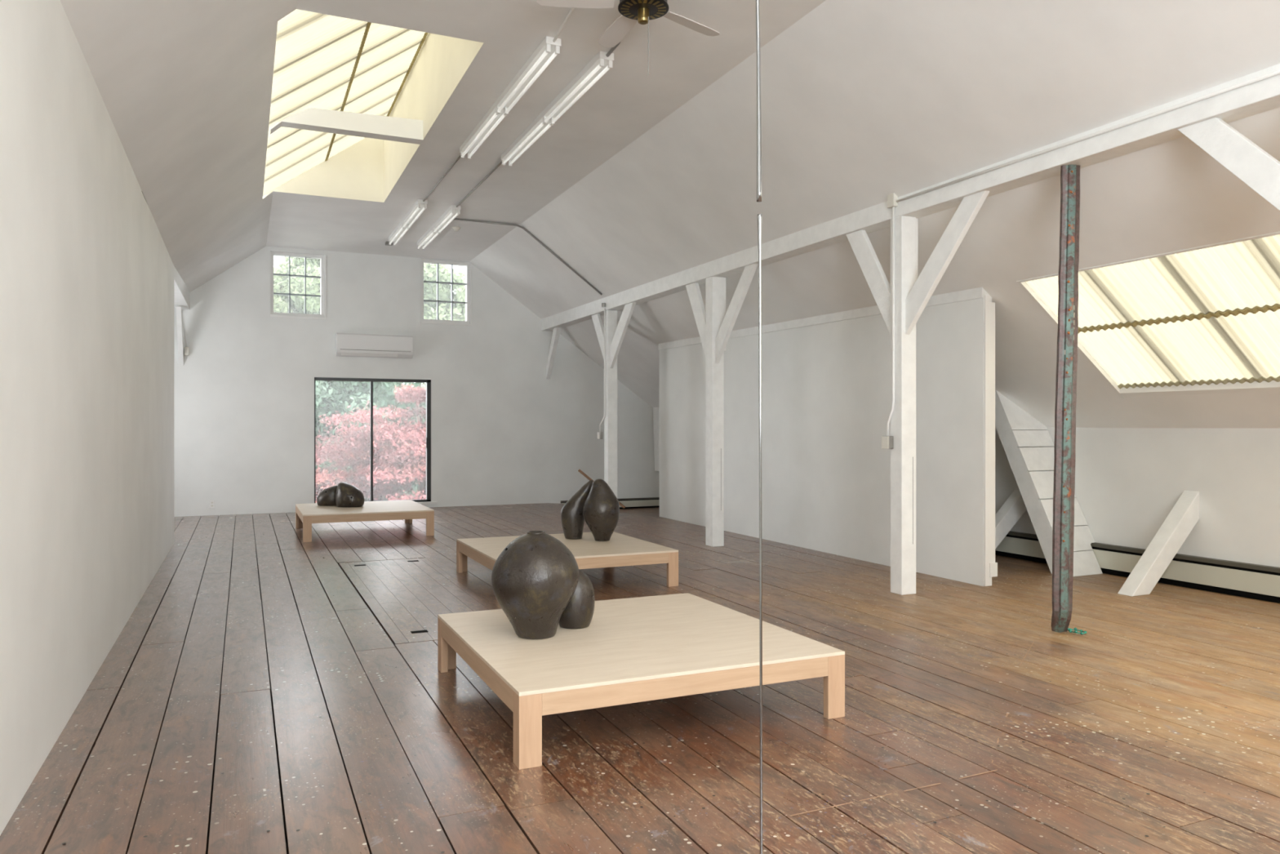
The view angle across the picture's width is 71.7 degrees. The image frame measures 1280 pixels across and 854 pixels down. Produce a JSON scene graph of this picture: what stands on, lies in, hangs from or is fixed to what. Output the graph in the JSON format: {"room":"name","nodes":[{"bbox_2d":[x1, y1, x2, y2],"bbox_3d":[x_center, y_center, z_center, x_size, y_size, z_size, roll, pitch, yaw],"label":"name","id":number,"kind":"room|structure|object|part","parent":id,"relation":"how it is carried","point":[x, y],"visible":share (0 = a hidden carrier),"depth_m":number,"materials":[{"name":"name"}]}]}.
{"room":"art gallery","nodes":[
{"label":"art gallery","id":0,"kind":"room"},
{"bbox_2d":[0,0,173,835],"bbox_3d":[-2.703,-0.281,4.032,0.120,3.423,14.570,0,0,-24],"label":"wall","id":1,"kind":"structure","parent":0,"point":[86,266],"depth_m":4.10,"materials":[{"name":"paint"}]},
{"bbox_2d":[173,245,659,516],"bbox_3d":[-4.593,-0.647,15.156,11.100,4.595,0.220,0,0,-24],"label":"wall","id":2,"kind":"structure","parent":0,"point":[503,432],"depth_m":15.18,"materials":[{"name":"paint"}]},
{"bbox_2d":[176,306,183,365],"bbox_3d":[-7.049,-1.381,13.581,0.070,0.838,0.648,0,0,-24],"label":"brace","id":3,"kind":"object","parent":2,"relation":"attached to","point":[179,310],"visible":1,"depth_m":13.59,"materials":[{"name":"paint"}]},
{"bbox_2d":[182,327,186,346],"bbox_3d":[-7.160,-1.530,13.789,0.100,0.546,0.229,0,0,9],"label":"conduit","id":4,"kind":"object","parent":2,"relation":"attached to","point":[184,335],"visible":0.35,"depth_m":13.86,"materials":[{"name":"white metal"}]},
{"bbox_2d":[184,346,189,355],"bbox_3d":[-7.095,-1.185,13.872,0.065,0.130,0.080,0,0,-24],"label":"junction box","id":5,"kind":"object","parent":2,"relation":"attached to","point":[186,348],"visible":1,"depth_m":13.84,"materials":[{"name":"white plastic"}]},
{"bbox_2d":[208,500,214,508],"bbox_3d":[-6.783,1.230,14.050,0.080,0.130,0.010,0,0,-24],"label":"wall outlet","id":6,"kind":"object","parent":2,"relation":"attached to","point":[211,503],"visible":1,"depth_m":14.04,"materials":[{"name":"white plastic"}]},
{"bbox_2d":[269,251,326,319],"bbox_3d":[-5.648,-2.324,14.643,0.873,1.074,0.174,0,0,-24],"label":"window","id":7,"kind":"structure","parent":2,"relation":"in","point":[323,258],"depth_m":14.65,"materials":[{"name":"white wood"}]},
{"bbox_2d":[335,333,413,358],"bbox_3d":[-4.481,-1.366,14.970,1.250,0.378,0.212,0,0,-24],"label":"air conditioner","id":8,"kind":"object","parent":2,"relation":"attached to","point":[347,344],"visible":1,"depth_m":14.87,"materials":[{"name":"white plastic"}]},
{"bbox_3d":[-4.439,-1.418,14.877,1.230,0.234,0.009,0,0,-24],"label":"panel","id":9,"kind":"part","parent":8,"relation":"part of","materials":[{"name":"white plastic"}]},
{"bbox_2d":[314,377,437,504],"bbox_3d":[-4.495,0.260,15.129,2.030,2.170,0.150,0,0,-24],"label":"door","id":10,"kind":"structure","parent":2,"relation":"in","point":[428,500],"depth_m":15.25,"materials":[{"name":"metal"},{"name":"black painted metal"}]},
{"bbox_3d":[-4.474,1.323,15.083,2.030,0.045,0.050,0,0,-24],"label":"sill","id":11,"kind":"part","parent":10,"relation":"part of","materials":[{"name":"white wood"}]},
{"bbox_2d":[420,258,471,325],"bbox_3d":[-3.429,-2.361,15.637,0.902,1.127,0.174,0,0,-24],"label":"window","id":12,"kind":"structure","parent":2,"relation":"in","point":[466,322],"depth_m":15.67,"materials":[{"name":"white wood"}]},
{"bbox_2d":[546,327,560,378],"bbox_3d":[-1.565,-1.326,16.052,0.080,0.888,0.618,0,0,-24],"label":"brace","id":13,"kind":"object","parent":2,"relation":"attached to","point":[556,332],"visible":1,"depth_m":16.04,"materials":[{"name":"paint"}]},
{"bbox_2d":[560,497,659,508],"bbox_3d":[-0.532,1.462,16.815,2.030,0.195,0.070,0,0,-24],"label":"baseboard heater","id":14,"kind":"object","parent":2,"relation":"attached to","point":[646,502],"visible":0.52,"depth_m":17.01,"materials":[{"name":"grey metal"}]},
{"bbox_3d":[-0.532,1.466,16.815,2.030,0.119,0.070,0,0,-24],"label":"panel","id":15,"kind":"part","parent":14,"relation":"part of","materials":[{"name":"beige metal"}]},
{"bbox_2d":[0,502,1279,853],"bbox_3d":[-0.855,1.495,6.805,11.116,0.193,18.120,0,0,-24],"label":"floor","id":16,"kind":"structure","parent":0,"point":[251,700],"depth_m":4.12,"materials":[{"name":"brown wood"}]},
{"bbox_2d":[295,499,434,542],"bbox_3d":[-3.718,1.234,11.867,1.580,0.332,1.700,0,0,-24],"label":"platform","id":17,"kind":"object","parent":16,"relation":"on","point":[306,514],"visible":1,"depth_m":11.31,"materials":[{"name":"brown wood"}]},
{"bbox_3d":[-4.426,1.130,11.550,0.028,0.092,1.520,0,0,-24],"label":"rail","id":18,"kind":"part","parent":17,"relation":"part of","materials":[{"name":"brown wood"}]},
{"bbox_3d":[-4.733,1.242,12.321,0.098,0.316,0.040,0,0,-24],"label":"leg","id":19,"kind":"part","parent":17,"relation":"part of","materials":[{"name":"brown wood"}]},
{"bbox_3d":[-4.055,1.242,10.806,0.098,0.316,0.040,0,0,-24],"label":"leg","id":20,"kind":"part","parent":17,"relation":"part of","materials":[{"name":"brown wood"}]},
{"bbox_2d":[316,481,364,506],"bbox_3d":[-4.052,0.901,11.970,0.738,0.330,0.349,0,0,29],"label":"bronze sculpture","id":21,"kind":"object","parent":17,"relation":"on","point":[344,494],"visible":1,"depth_m":11.80,"materials":[{"name":"metal"}]},
{"bbox_3d":[-3.377,1.130,11.104,1.384,0.092,0.028,0,0,-24],"label":"rail","id":22,"kind":"part","parent":17,"relation":"part of","materials":[{"name":"brown wood"}]},
{"bbox_3d":[-2.703,1.242,11.412,0.098,0.316,0.040,0,0,-24],"label":"leg","id":23,"kind":"part","parent":17,"relation":"part of","materials":[{"name":"brown wood"}]},
{"bbox_2d":[338,557,497,644],"bbox_3d":[-1.933,1.410,7.615,0.897,0.024,3.734,0,0,-24],"label":"trapdoor","id":24,"kind":"object","parent":16,"relation":"on","point":[406,597],"visible":0.73,"depth_m":7.36,"materials":[{"name":"brown wood"}]},
{"bbox_2d":[456,531,678,586],"bbox_3d":[-0.718,1.242,8.194,1.615,0.316,1.575,0,0,-24],"label":"platform","id":25,"kind":"object","parent":16,"relation":"on","point":[621,550],"visible":0.63,"depth_m":7.82,"materials":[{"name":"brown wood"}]},
{"bbox_3d":[-1.724,1.250,8.585,0.098,0.300,0.040,0,0,-24],"label":"leg","id":26,"kind":"part","parent":25,"relation":"part of","materials":[{"name":"brown wood"}]},
{"bbox_3d":[-1.442,1.146,7.870,0.028,0.092,1.395,0,0,-24],"label":"rail","id":27,"kind":"part","parent":25,"relation":"part of","materials":[{"name":"brown wood"}]},
{"bbox_2d":[560,469,625,541],"bbox_3d":[-0.416,0.749,8.544,0.666,0.666,0.509,0,0,-12],"label":"bronze sculpture","id":28,"kind":"object","parent":25,"relation":"on","point":[595,503],"visible":1,"depth_m":8.40,"materials":[{"name":"metal"}]},
{"bbox_3d":[-0.403,1.146,7.489,1.419,0.092,0.028,0,0,-24],"label":"rail","id":29,"kind":"part","parent":25,"relation":"part of","materials":[{"name":"brown wood"}]},
{"bbox_3d":[0.288,1.250,7.804,0.098,0.300,0.040,0,0,-24],"label":"leg","id":30,"kind":"part","parent":25,"relation":"part of","materials":[{"name":"brown wood"}]},
{"bbox_2d":[591,302,635,497],"bbox_3d":[-0.395,-0.182,13.310,0.155,3.165,1.657,0,0,-24],"label":"timber post","id":31,"kind":"object","parent":16,"relation":"on","point":[615,334],"visible":0.81,"depth_m":13.35,"materials":[{"name":"paint"}]},
{"bbox_2d":[597,431,602,439],"bbox_3d":[-0.611,0.130,13.531,0.056,0.110,0.090,0,0,-24],"label":"outlet box","id":32,"kind":"object","parent":31,"relation":"attached to","point":[599,433],"visible":1,"depth_m":13.49,"materials":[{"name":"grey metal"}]},
{"bbox_2d":[599,308,605,431],"bbox_3d":[-0.570,-0.855,13.462,0.021,1.870,0.181,0,0,-28],"label":"conduit","id":33,"kind":"object","parent":31,"relation":"attached to","point":[604,308],"visible":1,"depth_m":13.39,"materials":[{"name":"white metal"}]},
{"bbox_2d":[437,592,844,769],"bbox_3d":[-0.089,1.242,4.707,1.627,0.316,1.655,0,0,-24],"label":"platform","id":34,"kind":"object","parent":16,"relation":"on","point":[639,649],"visible":1,"depth_m":4.25,"materials":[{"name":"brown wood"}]},
{"bbox_3d":[-1.117,1.250,5.131,0.098,0.300,0.040,0,0,-24],"label":"leg","id":35,"kind":"part","parent":34,"relation":"part of","materials":[{"name":"brown wood"}]},
{"bbox_3d":[-0.818,1.146,4.380,0.028,0.092,1.475,0,0,-24],"label":"rail","id":36,"kind":"part","parent":34,"relation":"part of","materials":[{"name":"brown wood"}]},
{"bbox_3d":[-0.457,1.250,3.658,0.098,0.300,0.040,0,0,-24],"label":"leg","id":37,"kind":"part","parent":34,"relation":"part of","materials":[{"name":"brown wood"}]},
{"bbox_2d":[491,530,595,639],"bbox_3d":[-0.477,0.812,4.641,0.594,0.539,0.454,0,0,-24],"label":"bronze sculpture","id":38,"kind":"object","parent":34,"relation":"on","point":[538,583],"visible":1,"depth_m":4.48,"materials":[{"name":"metal"}]},
{"bbox_3d":[0.243,1.146,3.965,1.431,0.092,0.028,0,0,-24],"label":"rail","id":39,"kind":"part","parent":34,"relation":"part of","materials":[{"name":"brown wood"}]},
{"bbox_3d":[0.938,1.250,4.282,0.098,0.300,0.040,0,0,-24],"label":"leg","id":40,"kind":"part","parent":34,"relation":"part of","materials":[{"name":"brown wood"}]},
{"bbox_2d":[685,263,758,546],"bbox_3d":[0.961,-0.182,10.335,0.200,3.165,1.637,0,0,-24],"label":"timber post","id":41,"kind":"object","parent":16,"relation":"on","point":[714,326],"visible":1,"depth_m":10.39,"materials":[{"name":"paint"}]},
{"bbox_2d":[757,213,762,853],"bbox_3d":[0.328,0.410,2.420,0.015,1.980,0.013,0,0,-24],"label":"rod","id":42,"kind":"object","parent":16,"relation":"on","point":[759,215],"visible":1,"depth_m":2.42,"materials":[{"name":"grey"}]},
{"bbox_2d":[845,190,990,595],"bbox_3d":[2.285,-0.182,7.378,0.200,3.165,1.677,0,0,-24],"label":"timber post","id":43,"kind":"object","parent":16,"relation":"on","point":[913,291],"visible":0.95,"depth_m":7.41,"materials":[{"name":"paint"}]},
{"bbox_2d":[881,435,893,448],"bbox_3d":[2.092,0.130,7.494,0.056,0.110,0.090,0,0,-24],"label":"outlet box","id":44,"kind":"object","parent":43,"relation":"attached to","point":[886,441],"visible":1,"depth_m":7.46,"materials":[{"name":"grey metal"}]},
{"bbox_3d":[2.069,0.130,7.484,0.007,0.104,0.084,0,0,-24],"label":"plate","id":45,"kind":"part","parent":44,"relation":"part of","materials":[{"name":"white plastic"}]},
{"bbox_2d":[886,207,894,435],"bbox_3d":[2.113,-0.885,7.471,0.022,1.930,0.082,0,0,-34],"label":"conduit","id":46,"kind":"object","parent":43,"relation":"attached to","point":[893,208],"visible":1,"depth_m":7.44,"materials":[{"name":"white metal"}]},
{"bbox_2d":[541,63,1279,330],"bbox_3d":[1.979,-1.884,8.062,0.200,0.268,18.100,0,0,-24],"label":"roof beam","id":47,"kind":"structure","parent":43,"relation":"on","point":[1262,95],"depth_m":6.50,"materials":[{"name":"paint"}]},
{"bbox_2d":[887,192,897,208],"bbox_3d":[2.121,-1.900,7.444,0.045,0.110,0.085,0,0,-24],"label":"junction box","id":48,"kind":"object","parent":47,"relation":"attached to","point":[891,198],"visible":1,"depth_m":7.42,"materials":[{"name":"white plastic"}]},
{"bbox_2d":[896,69,1279,202],"bbox_3d":[3.042,-1.877,5.405,0.022,0.038,4.380,0,0,-24],"label":"conduit","id":49,"kind":"object","parent":47,"relation":"attached to","point":[1277,72],"visible":1,"depth_m":5.58,"materials":[{"name":"white metal"}]},
{"bbox_2d":[1177,117,1279,210],"bbox_3d":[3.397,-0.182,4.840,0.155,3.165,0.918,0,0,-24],"label":"diagonal brace","id":50,"kind":"object","parent":47,"relation":"attached to","point":[1242,157],"visible":1,"depth_m":4.90,"materials":[{"name":"paint"}]},
{"bbox_2d":[995,485,1026,548],"bbox_3d":[3.672,0.979,9.165,0.907,0.843,0.130,0,0,-24],"label":"brace","id":51,"kind":"object","parent":16,"relation":"on","point":[1014,507],"visible":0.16,"depth_m":9.18,"materials":[{"name":"paint"}]},
{"bbox_2d":[995,390,1102,576],"bbox_3d":[4.024,0.508,8.871,0.495,1.784,1.102,0,0,-24],"label":"staircase","id":52,"kind":"structure","parent":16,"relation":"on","point":[1030,464],"depth_m":8.77,"materials":[{"name":"paint"}]},
{"bbox_2d":[1051,164,1087,634],"bbox_3d":[2.896,-0.196,5.998,0.244,3.186,0.148,0,0,-24],"label":"metal post","id":53,"kind":"object","parent":16,"relation":"on","point":[1064,455],"visible":1,"depth_m":5.95,"materials":[{"name":"grey metal"}]},
{"bbox_2d":[1117,490,1199,595],"bbox_3d":[4.425,0.979,7.558,0.847,0.843,0.140,0,0,-24],"label":"brace","id":54,"kind":"object","parent":16,"relation":"on","point":[1184,516],"visible":1,"depth_m":7.53,"materials":[{"name":"paint"}]},
{"bbox_2d":[60,0,1279,427],"bbox_3d":[-0.851,-1.175,6.795,11.100,3.520,18.100,0,0,-24],"label":"ceiling","id":55,"kind":"structure","parent":0,"point":[645,178],"depth_m":7.09,"materials":[{"name":"paint"}]},
{"bbox_2d":[173,266,190,309],"bbox_3d":[-6.438,-1.959,12.276,0.200,0.338,3.530,0,0,-24],"label":"roof beam","id":56,"kind":"structure","parent":55,"relation":"attached to","point":[181,292],"depth_m":12.49,"materials":[{"name":"paint"}]},
{"bbox_2d":[262,8,484,202],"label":"window","id":57,"kind":"structure","parent":55,"relation":"attached to","point":[353,101],"depth_m":8.87,"materials":[{"name":"beige"}]},
{"bbox_2d":[385,241,393,245],"bbox_3d":[-3.984,-2.912,14.076,0.110,0.044,0.110,0,0,-24],"label":"junction box","id":58,"kind":"object","parent":55,"relation":"attached to","point":[386,242],"visible":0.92,"depth_m":14.04,"materials":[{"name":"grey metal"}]},
{"bbox_2d":[388,199,427,245],"bbox_3d":[-3.326,-2.879,12.606,0.120,0.112,2.570,0,0,-24],"label":"fluorescent light","id":59,"kind":"object","parent":55,"relation":"attached to","point":[420,206],"visible":1,"depth_m":12.34,"materials":[{"name":"white metal"}]},
{"bbox_2d":[416,204,461,249],"bbox_3d":[-2.961,-2.879,12.918,0.120,0.112,2.600,0,0,-24],"label":"fluorescent light","id":60,"kind":"object","parent":55,"relation":"attached to","point":[452,211],"visible":1,"depth_m":12.65,"materials":[{"name":"white metal"}]},
{"bbox_2d":[422,155,460,201],"bbox_3d":[-2.315,-2.915,10.385,0.018,0.017,2.290,0,0,-24],"label":"conduit","id":61,"kind":"object","parent":55,"relation":"attached to","point":[459,157],"visible":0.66,"depth_m":10.36,"materials":[{"name":"grey metal"}]},
{"bbox_2d":[452,226,460,231],"bbox_3d":[-2.701,-2.908,13.034,0.124,0.055,0.124,0,0,-24],"label":"smoke detector","id":62,"kind":"object","parent":55,"relation":"attached to","point":[456,228],"visible":1,"depth_m":13.00,"materials":[{"name":"white plastic"}]},
{"bbox_2d":[456,160,502,207],"bbox_3d":[-1.936,-2.915,10.665,0.020,0.019,2.330,0,0,-25],"label":"conduit","id":63,"kind":"object","parent":55,"relation":"attached to","point":[500,162],"visible":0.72,"depth_m":10.64,"materials":[{"name":"grey metal"}]},
{"bbox_2d":[459,35,560,159],"bbox_3d":[-1.244,-2.879,8.005,0.120,0.112,2.910,0,0,-24],"label":"fluorescent light","id":64,"kind":"object","parent":55,"relation":"attached to","point":[547,51],"visible":1,"depth_m":7.61,"materials":[{"name":"white metal"}]},
{"bbox_2d":[453,217,602,295],"bbox_3d":[-1.607,-2.457,12.888,2.277,0.946,0.026,0,0,-24],"label":"conduit","id":65,"kind":"object","parent":55,"relation":"attached to","point":[455,219],"visible":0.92,"depth_m":12.91,"materials":[{"name":"grey metal"}]},
{"bbox_2d":[501,51,613,166],"bbox_3d":[-0.853,-2.879,8.268,0.120,0.112,2.910,0,0,-24],"label":"fluorescent light","id":66,"kind":"object","parent":55,"relation":"attached to","point":[600,64],"visible":1,"depth_m":7.89,"materials":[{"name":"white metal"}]},
{"bbox_2d":[552,7,575,42],"bbox_3d":[-0.171,-2.911,5.375,0.032,0.033,2.757,0,0,-20],"label":"conduit","id":67,"kind":"object","parent":55,"relation":"attached to","point":[572,10],"visible":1,"depth_m":6.41,"materials":[{"name":"white metal"}]},
{"bbox_2d":[605,40,621,57],"bbox_3d":[-0.108,-2.911,6.404,0.069,0.037,1.098,0,0,-13],"label":"conduit","id":68,"kind":"object","parent":55,"relation":"attached to","point":[612,49],"visible":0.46,"depth_m":6.83,"materials":[{"name":"grey metal"}]},
{"bbox_2d":[536,0,719,75],"bbox_3d":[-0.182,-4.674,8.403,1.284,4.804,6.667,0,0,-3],"label":"ceiling fan","id":69,"kind":"object","parent":55,"relation":"hanging from","point":[632,11],"visible":1,"depth_m":5.78,"materials":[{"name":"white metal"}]},
{"bbox_3d":[-0.415,-2.745,5.704,0.500,0.033,0.136,0,0,-6],"label":"fan blade","id":70,"kind":"part","parent":69,"relation":"part of","materials":[{"name":"white"}]},
{"bbox_3d":[-0.158,-2.745,6.153,0.136,0.033,0.500,0,0,-24],"label":"fan blade","id":71,"kind":"part","parent":69,"relation":"part of","materials":[{"name":"white"}]},
{"bbox_3d":[0.055,-2.458,5.720,0.006,0.373,0.006,0,0,43],"label":"pull chain","id":72,"kind":"part","parent":69,"relation":"part of","materials":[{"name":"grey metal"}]},
{"bbox_3d":[0.349,-2.745,6.046,0.500,0.033,0.136,0,0,-42],"label":"fan blade","id":73,"kind":"part","parent":69,"relation":"part of","materials":[{"name":"white"}]},
{"bbox_2d":[755,0,761,202],"bbox_3d":[0.318,-1.775,2.421,0.029,2.320,0.014,0,0,10],"label":"hanging rod","id":74,"kind":"object","parent":55,"relation":"hanging from","point":[757,20],"visible":1,"depth_m":2.42,"materials":[{"name":"grey metal"}]},
{"bbox_2d":[1016,231,1279,398],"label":"window","id":75,"kind":"structure","parent":55,"relation":"attached to","point":[1203,319],"depth_m":6.79,"materials":[{"name":"translucent corrugated plastic"},{"name":"white enamel"}]},
{"bbox_2d":[659,288,991,586],"bbox_3d":[2.397,0.150,11.142,1.620,2.901,6.640,0,0,-24],"label":"wall partition","id":76,"kind":"structure","parent":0,"point":[826,387],"depth_m":9.72,"materials":[{"name":"paint"}]},
{"bbox_2d":[658,287,982,350],"bbox_3d":[1.650,-1.221,10.807,0.016,0.172,6.640,0,0,-24],"label":"trim","id":77,"kind":"structure","parent":76,"relation":"attached to","point":[975,293],"depth_m":9.83,"materials":[{"name":"paint"}]},
{"bbox_2d":[983,294,997,586],"bbox_3d":[3.087,0.117,7.801,0.141,2.555,0.022,0,0,-24],"label":"trim","id":78,"kind":"structure","parent":76,"relation":"attached to","point":[990,566],"depth_m":7.78,"materials":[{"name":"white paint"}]},
{"bbox_2d":[995,426,1279,567],"bbox_3d":[4.270,0.737,9.088,0.120,1.825,18.100,0,0,-24],"label":"wall","id":79,"kind":"structure","parent":0,"point":[1128,481],"depth_m":7.84,"materials":[{"name":"paint"}]},
{"bbox_2d":[995,530,1279,603],"bbox_3d":[4.142,1.258,9.140,0.070,0.275,11.300,0,0,-24],"label":"baseboard heater","id":80,"kind":"object","parent":79,"relation":"attached to","point":[1256,581],"visible":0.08,"depth_m":7.67,"materials":[{"name":"grey metal"}]},
{"label":"outside","id":81,"kind":"structure","parent":0,"visible":0},
{"bbox_3d":[-10.942,4.700,36.681,50.000,0.200,44.100,0,0,-24],"label":"ground","id":82,"kind":"structure","parent":81,"visible":0},
{"bbox_2d":[273,256,320,314],"bbox_3d":[-11.222,-1.177,30.875,4.164,11.569,4.780,0,0,-13],"label":"leafy tree","id":83,"kind":"object","parent":82,"relation":"on","point":[281,283],"visible":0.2,"depth_m":29.76,"materials":[{"name":"green plant"}]},
{"bbox_2d":[315,383,426,502],"bbox_3d":[-4.887,1.760,20.920,7.467,5.700,4.816,0,0,-24],"label":"maple tree","id":84,"kind":"object","parent":82,"relation":"on","point":[408,444],"visible":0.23,"depth_m":19.93,"materials":[{"name":"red plant"}]},
{"bbox_2d":[315,380,426,500],"bbox_3d":[-9.096,1.036,25.562,6.580,7.183,3.864,0,0,-24],"label":"leafy tree","id":85,"kind":"object","parent":82,"relation":"on","point":[331,397],"visible":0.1,"depth_m":24.90,"materials":[{"name":"green plant"}]},
{"bbox_2d":[388,382,426,497],"bbox_3d":[-5.959,1.207,29.554,6.109,6.878,3.893,0,0,-24],"label":"leafy tree","id":86,"kind":"object","parent":82,"relation":"on","point":[424,403],"visible":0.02,"depth_m":28.78,"materials":[{"name":"green plant"}]},
{"bbox_2d":[386,262,465,386],"bbox_3d":[-7.596,-0.803,32.800,4.230,10.821,4.136,0,0,-24],"label":"leafy tree","id":87,"kind":"object","parent":82,"relation":"on","point":[430,274],"visible":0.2,"depth_m":31.78,"materials":[{"name":"green plant"}]}
]}

